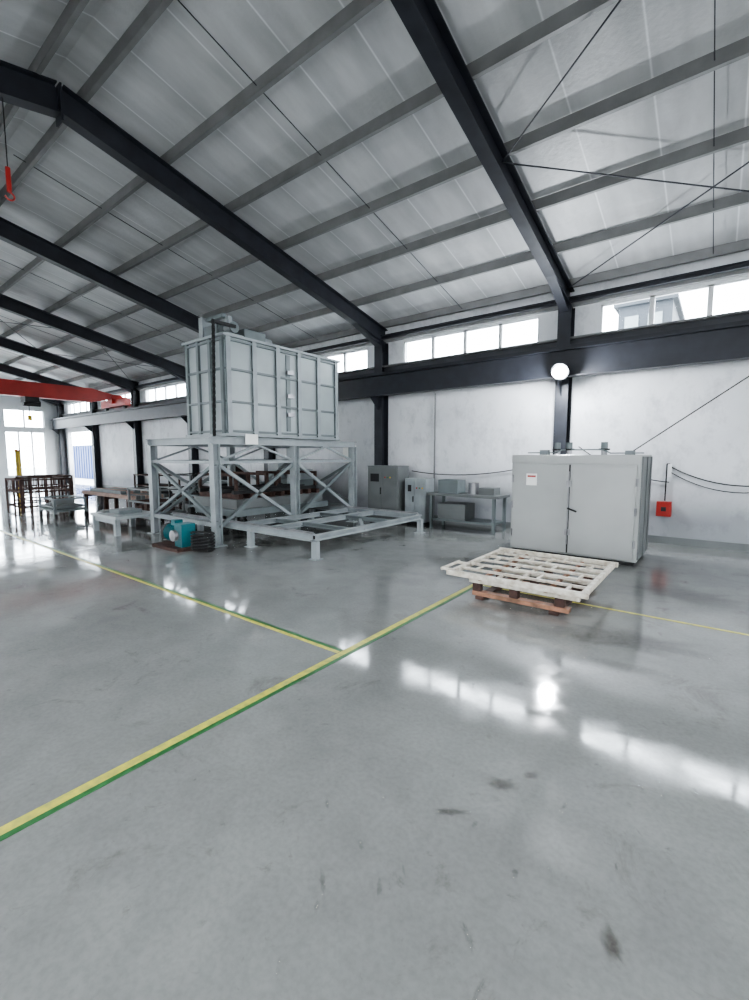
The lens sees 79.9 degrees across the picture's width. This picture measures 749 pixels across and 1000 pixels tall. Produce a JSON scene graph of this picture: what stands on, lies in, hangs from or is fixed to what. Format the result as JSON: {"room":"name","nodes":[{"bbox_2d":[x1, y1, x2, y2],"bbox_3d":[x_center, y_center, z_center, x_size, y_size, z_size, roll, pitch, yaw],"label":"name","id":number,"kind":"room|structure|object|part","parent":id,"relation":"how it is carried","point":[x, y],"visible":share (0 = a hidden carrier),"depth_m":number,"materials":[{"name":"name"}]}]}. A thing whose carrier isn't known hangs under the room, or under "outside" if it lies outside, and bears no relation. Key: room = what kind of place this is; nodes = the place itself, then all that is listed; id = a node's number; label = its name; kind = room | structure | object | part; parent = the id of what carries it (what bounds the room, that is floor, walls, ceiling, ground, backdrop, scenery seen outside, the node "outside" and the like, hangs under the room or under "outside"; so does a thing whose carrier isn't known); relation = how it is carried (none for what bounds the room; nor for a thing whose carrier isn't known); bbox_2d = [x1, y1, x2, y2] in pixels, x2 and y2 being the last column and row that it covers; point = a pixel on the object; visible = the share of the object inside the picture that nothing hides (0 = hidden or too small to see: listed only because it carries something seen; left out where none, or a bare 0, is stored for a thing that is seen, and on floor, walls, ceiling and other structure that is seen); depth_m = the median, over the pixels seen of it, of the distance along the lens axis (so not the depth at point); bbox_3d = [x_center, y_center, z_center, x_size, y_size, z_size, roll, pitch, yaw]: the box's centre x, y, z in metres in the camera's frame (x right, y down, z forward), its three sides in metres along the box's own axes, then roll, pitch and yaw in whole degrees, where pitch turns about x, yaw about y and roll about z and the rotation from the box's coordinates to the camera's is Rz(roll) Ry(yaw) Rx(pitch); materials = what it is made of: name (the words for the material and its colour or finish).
{"room":"industrial hall","nodes":[
{"label":"industrial hall","id":0,"kind":"room"},
{"bbox_2d":[0,395,60,485],"bbox_3d":[-23.825,-3.895,21.395,0.200,6.962,15.270,4,7,37],"label":"wall","id":1,"kind":"structure","parent":0,"point":[6,402],"depth_m":26.40,"materials":[{"name":"white paint"}]},
{"bbox_2d":[3,409,43,427],"bbox_3d":[-20.347,-4.712,25.935,0.060,1.000,1.900,4,7,37],"label":"window","id":2,"kind":"structure","parent":1,"relation":"in","point":[23,414],"depth_m":25.93,"materials":[{"name":"white metal"}]},
{"bbox_2d":[5,431,46,475],"bbox_3d":[-20.347,-2.697,26.133,0.060,2.550,1.900,4,7,37],"label":"window","id":3,"kind":"structure","parent":1,"relation":"in","point":[31,433],"depth_m":26.32,"materials":[{"name":"white metal"}]},
{"bbox_2d":[0,363,95,402],"bbox_3d":[-19.641,-5.745,17.976,0.220,2.238,15.310,4,7,37],"label":"rafter","id":4,"kind":"object","parent":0,"point":[4,368],"depth_m":21.70,"materials":[{"name":"black metal"}]},
{"bbox_2d":[0,336,138,395],"bbox_3d":[-15.823,-5.457,15.049,0.220,2.238,15.310,4,7,37],"label":"rafter","id":5,"kind":"object","parent":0,"point":[124,383],"depth_m":18.81,"materials":[{"name":"black metal"}]},
{"bbox_2d":[0,294,185,381],"bbox_3d":[-12.004,-5.169,12.122,0.220,2.238,15.310,4,7,37],"label":"rafter","id":6,"kind":"object","parent":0,"point":[11,305],"depth_m":15.09,"materials":[{"name":"black metal"}]},
{"bbox_2d":[0,217,199,332],"bbox_3d":[-8.185,-4.881,9.195,0.220,2.238,15.310,4,7,37],"label":"rafter","id":7,"kind":"object","parent":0,"point":[10,233],"depth_m":10.83,"materials":[{"name":"black metal"}]},
{"bbox_2d":[0,484,748,999],"bbox_3d":[-7.306,0.913,9.085,41.900,0.203,15.670,4,7,37],"label":"floor","id":8,"kind":"structure","parent":0,"point":[347,833],"depth_m":2.42,"materials":[{"name":"concrete"}]},
{"bbox_2d":[14,449,19,499],"bbox_3d":[-13.800,-0.974,17.305,0.400,1.950,0.390,4,7,37],"label":"barrier post","id":9,"kind":"object","parent":8,"relation":"on","point":[15,450],"visible":0.4,"depth_m":17.23,"materials":[{"name":"metal"}]},
{"bbox_2d":[16,450,27,495],"bbox_3d":[-15.354,-1.178,19.375,0.400,1.950,0.390,4,7,37],"label":"barrier post","id":10,"kind":"object","parent":8,"relation":"on","point":[19,457],"visible":0.52,"depth_m":19.32,"materials":[{"name":"metal"}]},
{"bbox_2d":[5,476,71,511],"bbox_3d":[-10.857,-0.218,14.468,1.550,1.000,1.350,4,7,37],"label":"storage rack","id":11,"kind":"object","parent":8,"relation":"on","point":[37,479],"visible":0.94,"depth_m":14.17,"materials":[{"name":"metal"}]},
{"bbox_2d":[15,474,73,504],"bbox_3d":[-12.112,-0.411,16.434,1.450,1.000,1.350,4,7,37],"label":"storage rack","id":12,"kind":"object","parent":8,"relation":"on","point":[27,484],"visible":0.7,"depth_m":16.27,"materials":[{"name":"metal"}]},
{"bbox_2d":[52,404,68,483],"bbox_3d":[-19.017,-3.347,26.964,0.340,4.780,0.695,4,7,37],"label":"steel column","id":13,"kind":"structure","parent":8,"relation":"on","point":[61,433],"depth_m":27.10,"materials":[{"name":"grey metal"}]},
{"bbox_2d":[39,398,62,408],"bbox_3d":[-23.460,-6.033,20.902,0.220,2.238,15.310,4,7,37],"label":"rafter","id":14,"kind":"object","parent":13,"relation":"on","point":[54,402],"depth_m":26.60,"materials":[{"name":"black metal"}]},
{"bbox_2d":[38,495,87,520],"bbox_3d":[-8.663,0.199,12.431,1.280,0.570,0.800,4,7,37],"label":"trolley","id":15,"kind":"object","parent":8,"relation":"on","point":[65,504],"visible":1,"depth_m":12.26,"materials":[{"name":"grey metal"}]},
{"bbox_2d":[84,402,101,487],"bbox_3d":[-15.198,-3.059,24.038,0.340,4.780,0.695,4,7,37],"label":"steel column","id":16,"kind":"structure","parent":8,"relation":"on","point":[94,430],"depth_m":24.20,"materials":[{"name":"black metal"}]},
{"bbox_2d":[90,507,149,536],"bbox_3d":[-5.669,0.456,10.171,1.320,0.500,0.950,4,7,37],"label":"bench","id":17,"kind":"object","parent":8,"relation":"on","point":[112,516],"visible":0.84,"depth_m":9.93,"materials":[{"name":"grey metal"}]},
{"bbox_2d":[81,487,167,509],"bbox_3d":[-7.724,0.016,13.721,3.500,0.680,1.010,4,7,37],"label":"workbench","id":18,"kind":"object","parent":8,"relation":"on","point":[108,493],"visible":0.73,"depth_m":13.35,"materials":[{"name":"grey metal"}]},
{"bbox_2d":[124,390,143,486],"bbox_3d":[-11.379,-2.771,21.111,0.340,4.780,0.695,4,7,37],"label":"steel column","id":19,"kind":"structure","parent":8,"relation":"on","point":[136,425],"depth_m":21.24,"materials":[{"name":"black metal"}]},
{"bbox_2d":[127,486,185,522],"bbox_3d":[-5.722,0.117,11.732,1.380,0.870,0.900,4,7,37],"label":"trolley","id":20,"kind":"object","parent":8,"relation":"on","point":[145,506],"visible":0.3,"depth_m":11.66,"materials":[{"name":"black metal"}]},
{"bbox_2d":[133,473,180,496],"bbox_3d":[-8.167,-0.458,16.801,1.680,1.020,1.000,4,7,37],"label":"trolley","id":21,"kind":"object","parent":8,"relation":"on","point":[159,474],"visible":0.27,"depth_m":16.72,"materials":[{"name":"metal"}]},
{"bbox_2d":[152,519,200,552],"bbox_3d":[-3.661,0.624,8.361,0.920,0.520,0.580,4,7,37],"label":"motor","id":22,"kind":"object","parent":8,"relation":"on","point":[178,531],"visible":0.86,"depth_m":8.11,"materials":[{"name":"teal metal"}]},
{"bbox_3d":[-3.667,0.854,8.375,0.920,0.060,0.560,4,7,37],"label":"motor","id":23,"kind":"part","parent":22,"relation":"part of","materials":[{"name":"metal"}]},
{"bbox_2d":[168,473,209,504],"bbox_3d":[-5.876,-0.285,14.538,1.480,1.120,1.000,4,7,37],"label":"trolley","id":24,"kind":"object","parent":8,"relation":"on","point":[182,474],"visible":0.14,"depth_m":14.53,"materials":[{"name":"black metal"}]},
{"bbox_2d":[180,382,198,492],"bbox_3d":[-7.560,-2.483,18.184,0.340,4.780,0.695,4,7,37],"label":"steel column","id":25,"kind":"structure","parent":8,"relation":"on","point":[193,454],"depth_m":18.37,"materials":[{"name":"black metal"}]},
{"bbox_2d":[190,531,214,551],"bbox_3d":[-3.060,0.735,7.970,0.419,0.358,0.273,-1,6,-10],"label":"hose","id":26,"kind":"object","parent":8,"relation":"on","point":[198,541],"visible":1,"depth_m":7.89,"materials":[{"name":"black rubber"}]},
{"bbox_2d":[188,480,246,517],"bbox_3d":[-4.334,-0.014,12.294,1.480,1.020,0.900,4,7,37],"label":"trolley","id":27,"kind":"object","parent":8,"relation":"on","point":[225,481],"visible":0.05,"depth_m":12.28,"materials":[{"name":"black metal"}]},
{"bbox_2d":[221,466,246,486],"bbox_3d":[-4.443,-0.383,13.927,0.600,1.465,1.200,4,7,37],"label":"wheel","id":28,"kind":"object","parent":8,"relation":"on","point":[244,477],"visible":0.12,"depth_m":13.88,"materials":[{"name":"metal"}]},
{"bbox_2d":[264,448,275,480],"bbox_3d":[-3.742,-2.195,15.257,0.340,4.780,0.695,4,7,37],"label":"steel column","id":29,"kind":"structure","parent":8,"relation":"on","point":[267,455],"depth_m":15.43,"materials":[{"name":"black metal"}]},
{"bbox_2d":[146,313,425,560],"bbox_3d":[-1.820,-1.552,9.848,4.830,4.560,4.210,4,7,37],"label":"furnace","id":30,"kind":"object","parent":8,"relation":"on","point":[248,391],"visible":1,"depth_m":9.41,"materials":[{"name":"metal"}]},
{"bbox_3d":[-2.945,-2.294,8.762,0.151,2.300,0.520,4,7,37],"label":"furnace hoist chain","id":31,"kind":"part","parent":30,"relation":"part of","materials":[{"name":"black metal"}]},
{"bbox_2d":[268,463,315,511],"bbox_3d":[-2.602,-0.425,14.020,1.400,1.500,0.700,4,7,37],"label":"machine lathe","id":32,"kind":"object","parent":8,"relation":"on","point":[305,479],"visible":0.12,"depth_m":13.77,"materials":[{"name":"metal"}]},
{"bbox_2d":[367,341,387,464],"bbox_3d":[0.077,-1.907,12.331,0.340,4.780,0.695,4,7,37],"label":"steel column","id":33,"kind":"structure","parent":8,"relation":"on","point":[380,358],"depth_m":12.37,"materials":[{"name":"black metal"}]},
{"bbox_2d":[0,60,387,352],"bbox_3d":[-4.366,-4.593,6.269,0.220,2.238,15.310,4,7,37],"label":"rafter","id":34,"kind":"object","parent":33,"relation":"on","point":[21,87],"depth_m":7.30,"materials":[{"name":"black metal"}]},
{"bbox_2d":[368,465,408,518],"bbox_3d":[0.343,-0.169,11.671,0.950,1.450,0.550,4,7,37],"label":"cabinet","id":35,"kind":"object","parent":8,"relation":"on","point":[386,483],"visible":0.86,"depth_m":11.41,"materials":[{"name":"grey metal"}]},
{"bbox_2d":[405,478,433,525],"bbox_3d":[1.107,0.032,11.164,0.600,1.150,0.450,4,7,37],"label":"cabinet","id":36,"kind":"object","parent":8,"relation":"on","point":[417,499],"visible":0.86,"depth_m":10.97,"materials":[{"name":"grey metal"}]},
{"bbox_2d":[234,523,617,953],"bbox_3d":[-0.502,1.042,6.755,11.265,0.001,8.514,4,7,37],"label":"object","id":37,"kind":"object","parent":8,"relation":"on","point":[612,948],"depth_m":2.31,"materials":[{"name":"black"}]},
{"bbox_2d":[427,479,509,534],"bbox_3d":[2.141,0.113,10.339,1.750,1.150,0.700,4,7,37],"label":"workbench","id":38,"kind":"object","parent":8,"relation":"on","point":[463,512],"visible":1,"depth_m":10.21,"materials":[{"name":"metal"}]},
{"bbox_2d":[440,547,617,615],"bbox_3d":[1.986,0.983,5.694,1.709,0.329,1.700,4,7,37],"label":"pallet","id":39,"kind":"object","parent":8,"relation":"on","point":[581,588],"visible":1,"depth_m":5.36,"materials":[{"name":"beige paint"}]},
{"bbox_2d":[552,304,574,454],"bbox_3d":[3.896,-1.619,9.404,0.340,4.780,0.695,4,7,37],"label":"steel column","id":40,"kind":"structure","parent":8,"relation":"on","point":[565,329],"depth_m":9.39,"materials":[{"name":"black metal"}]},
{"bbox_2d":[390,0,574,319],"bbox_3d":[-0.547,-4.305,3.342,0.220,2.238,15.310,4,7,37],"label":"rafter","id":41,"kind":"object","parent":40,"relation":"on","point":[423,20],"depth_m":5.70,"materials":[{"name":"black metal"}]},
{"bbox_2d":[551,363,568,379],"bbox_3d":[3.684,-2.541,8.871,0.296,0.298,0.295,-1,6,-9],"label":"floodlight","id":42,"kind":"object","parent":40,"relation":"attached to","point":[559,371],"visible":1,"depth_m":8.82,"materials":[{"name":"white glass"}]},
{"bbox_2d":[510,442,652,565],"bbox_3d":[3.558,-0.032,7.780,2.025,1.940,1.284,4,7,37],"label":"metal cabinet","id":43,"kind":"object","parent":8,"relation":"on","point":[597,507],"visible":1,"depth_m":7.28,"materials":[{"name":"metal"}]},
{"bbox_2d":[0,0,748,387],"bbox_3d":[-7.306,-5.308,8.473,42.300,1.817,15.970,4,7,37],"label":"ceiling","id":44,"kind":"structure","parent":0,"point":[176,76],"depth_m":6.74,"materials":[{"name":"grey metal"}]},
{"bbox_2d":[0,0,748,389],"bbox_3d":[-7.291,-5.191,8.504,41.480,1.715,15.031,4,7,37],"label":"purlins","id":45,"kind":"structure","parent":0,"point":[580,10],"depth_m":6.97,"materials":[{"name":"grey metal"}]},
{"bbox_2d":[2,97,15,201],"bbox_3d":[-4.753,-4.567,5.766,0.056,1.340,0.118,4,7,37],"label":"hook","id":46,"kind":"object","parent":45,"relation":"hanging from","point":[7,169],"visible":1,"depth_m":5.78,"materials":[{"name":"red metal"}]},
{"bbox_2d":[0,0,748,383],"bbox_3d":[-6.276,-5.062,7.700,38.574,1.769,14.973,4,7,37],"label":"rods","id":47,"kind":"object","parent":45,"relation":"attached to","point":[714,186],"depth_m":6.35,"materials":[{"name":"metal"}]},
{"bbox_2d":[59,260,748,402],"bbox_3d":[-2.751,-4.660,14.479,41.400,0.100,0.100,4,7,37],"label":"strut","id":48,"kind":"object","parent":45,"relation":"attached to","point":[744,264],"visible":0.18,"depth_m":9.58,"materials":[{"name":"paint"}]},
{"bbox_2d":[63,250,748,543],"bbox_3d":[-2.586,-2.457,14.911,41.900,5.370,0.200,4,7,37],"label":"wall","id":49,"kind":"structure","parent":0,"point":[479,430],"depth_m":9.79,"materials":[{"name":"white paint"}]},
{"bbox_2d":[68,402,87,413],"bbox_3d":[-16.862,-5.299,25.615,3.600,0.590,0.060,4,7,37],"label":"window","id":50,"kind":"structure","parent":49,"relation":"in","point":[78,402],"depth_m":25.63,"materials":[{"name":"white metal"}]},
{"bbox_2d":[145,383,184,401],"bbox_3d":[-9.224,-4.723,19.762,3.600,0.590,0.060,4,7,37],"label":"window","id":51,"kind":"structure","parent":49,"relation":"in","point":[175,385],"depth_m":19.74,"materials":[{"name":"white metal"}]},
{"bbox_2d":[324,348,367,370],"bbox_3d":[-1.587,-4.147,13.908,3.600,0.590,0.060,4,7,37],"label":"window","id":52,"kind":"structure","parent":49,"relation":"in","point":[346,353],"depth_m":13.32,"materials":[{"name":"white metal"}]},
{"bbox_2d":[343,446,355,462],"bbox_3d":[-0.755,-1.374,13.454,0.500,0.500,0.029,4,7,37],"label":"notice","id":53,"kind":"object","parent":49,"relation":"attached to","point":[345,450],"visible":0.36,"depth_m":13.52,"materials":[{"name":"paper"}]},
{"bbox_2d":[61,268,748,403],"bbox_3d":[-2.678,-4.600,14.581,41.500,0.080,0.099,4,7,37],"label":"trim","id":54,"kind":"structure","parent":49,"relation":"attached to","point":[743,271],"depth_m":9.67,"materials":[{"name":"grey metal"}]},
{"bbox_2d":[63,313,748,416],"bbox_3d":[-2.663,-3.602,14.699,41.500,0.590,0.049,4,7,37],"label":"trim","id":55,"kind":"structure","parent":49,"relation":"attached to","point":[740,317],"depth_m":9.72,"materials":[{"name":"paint"}]},
{"bbox_2d":[63,310,748,414],"bbox_3d":[-2.690,-3.912,14.632,41.500,0.040,0.139,4,7,37],"label":"trim","id":56,"kind":"structure","parent":49,"relation":"attached to","point":[742,311],"depth_m":9.61,"materials":[{"name":"metal"}]},
{"bbox_2d":[102,485,748,551],"bbox_3d":[-0.791,0.294,13.654,36.800,0.140,0.020,4,7,37],"label":"baseboard","id":57,"kind":"structure","parent":49,"relation":"attached to","point":[651,538],"depth_m":8.46,"materials":[{"name":"grey paint"}]},
{"bbox_2d":[433,393,435,508],"bbox_3d":[1.561,-1.096,11.646,0.040,3.300,0.040,4,7,37],"label":"conduit","id":58,"kind":"object","parent":49,"relation":"attached to","point":[435,393],"depth_m":11.57,"materials":[{"name":"grey metal"}]},
{"bbox_2d":[404,316,539,361],"bbox_3d":[2.232,-3.859,10.981,3.600,0.590,0.060,4,7,37],"label":"window","id":59,"kind":"structure","parent":49,"relation":"in","point":[465,332],"depth_m":10.94,"materials":[{"name":"white metal"}]},
{"bbox_2d":[600,277,748,331],"bbox_3d":[6.051,-3.571,8.055,3.600,0.590,0.060,4,7,37],"label":"window","id":60,"kind":"structure","parent":49,"relation":"in","point":[710,287],"depth_m":8.39,"materials":[{"name":"white metal"}]},
{"bbox_2d":[413,376,748,500],"bbox_3d":[4.827,-1.182,8.299,10.631,2.447,1.379,4,7,37],"label":"cable","id":61,"kind":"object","parent":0,"point":[669,467],"depth_m":8.32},
{"bbox_2d":[656,501,671,516],"bbox_3d":[5.562,0.169,8.592,0.240,0.280,0.180,4,7,37],"label":"box","id":62,"kind":"object","parent":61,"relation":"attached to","point":[663,508],"visible":1,"depth_m":8.53,"materials":[{"name":"red metal"}]},
{"label":"outside","id":63,"kind":"structure","parent":0,"visible":0},
{"bbox_2d":[8,467,93,485],"bbox_3d":[-8.834,0.711,13.247,150.000,0.190,130.000,4,7,37],"label":"ground","id":64,"kind":"structure","parent":63,"point":[42,470],"depth_m":49.06,"materials":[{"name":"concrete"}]},
{"bbox_2d":[73,445,93,478],"bbox_3d":[-20.147,-2.879,34.363,26.000,2.800,0.150,4,7,37],"label":"fence","id":65,"kind":"object","parent":64,"relation":"on","point":[82,454],"visible":0.12,"depth_m":37.65,"materials":[{"name":"blue metal"}]},
{"bbox_2d":[614,293,684,328],"bbox_3d":[15.589,-5.356,25.331,2.700,9.500,8.200,4,7,37],"label":"neighbouring building","id":66,"kind":"structure","parent":64,"relation":"on","point":[668,308],"depth_m":21.91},
{"bbox_3d":[11.534,-1.043,3.550,0.340,4.780,0.695,4,7,37],"label":"steel column","id":67,"kind":"structure","parent":0,"visible":0},
{"bbox_2d":[51,320,748,428],"bbox_3d":[-2.964,-3.329,14.332,41.400,0.620,0.240,4,7,37],"label":"beam","id":68,"kind":"structure","parent":67,"relation":"on","point":[723,342],"depth_m":9.40,"materials":[{"name":"metal"}]},
{"bbox_2d":[0,378,130,420],"bbox_3d":[-16.853,-3.886,16.000,2.600,1.600,14.730,4,7,37],"label":"crane","id":69,"kind":"object","parent":68,"relation":"on","point":[29,393],"visible":1,"depth_m":19.42,"materials":[{"name":"red metal"}]}
]}

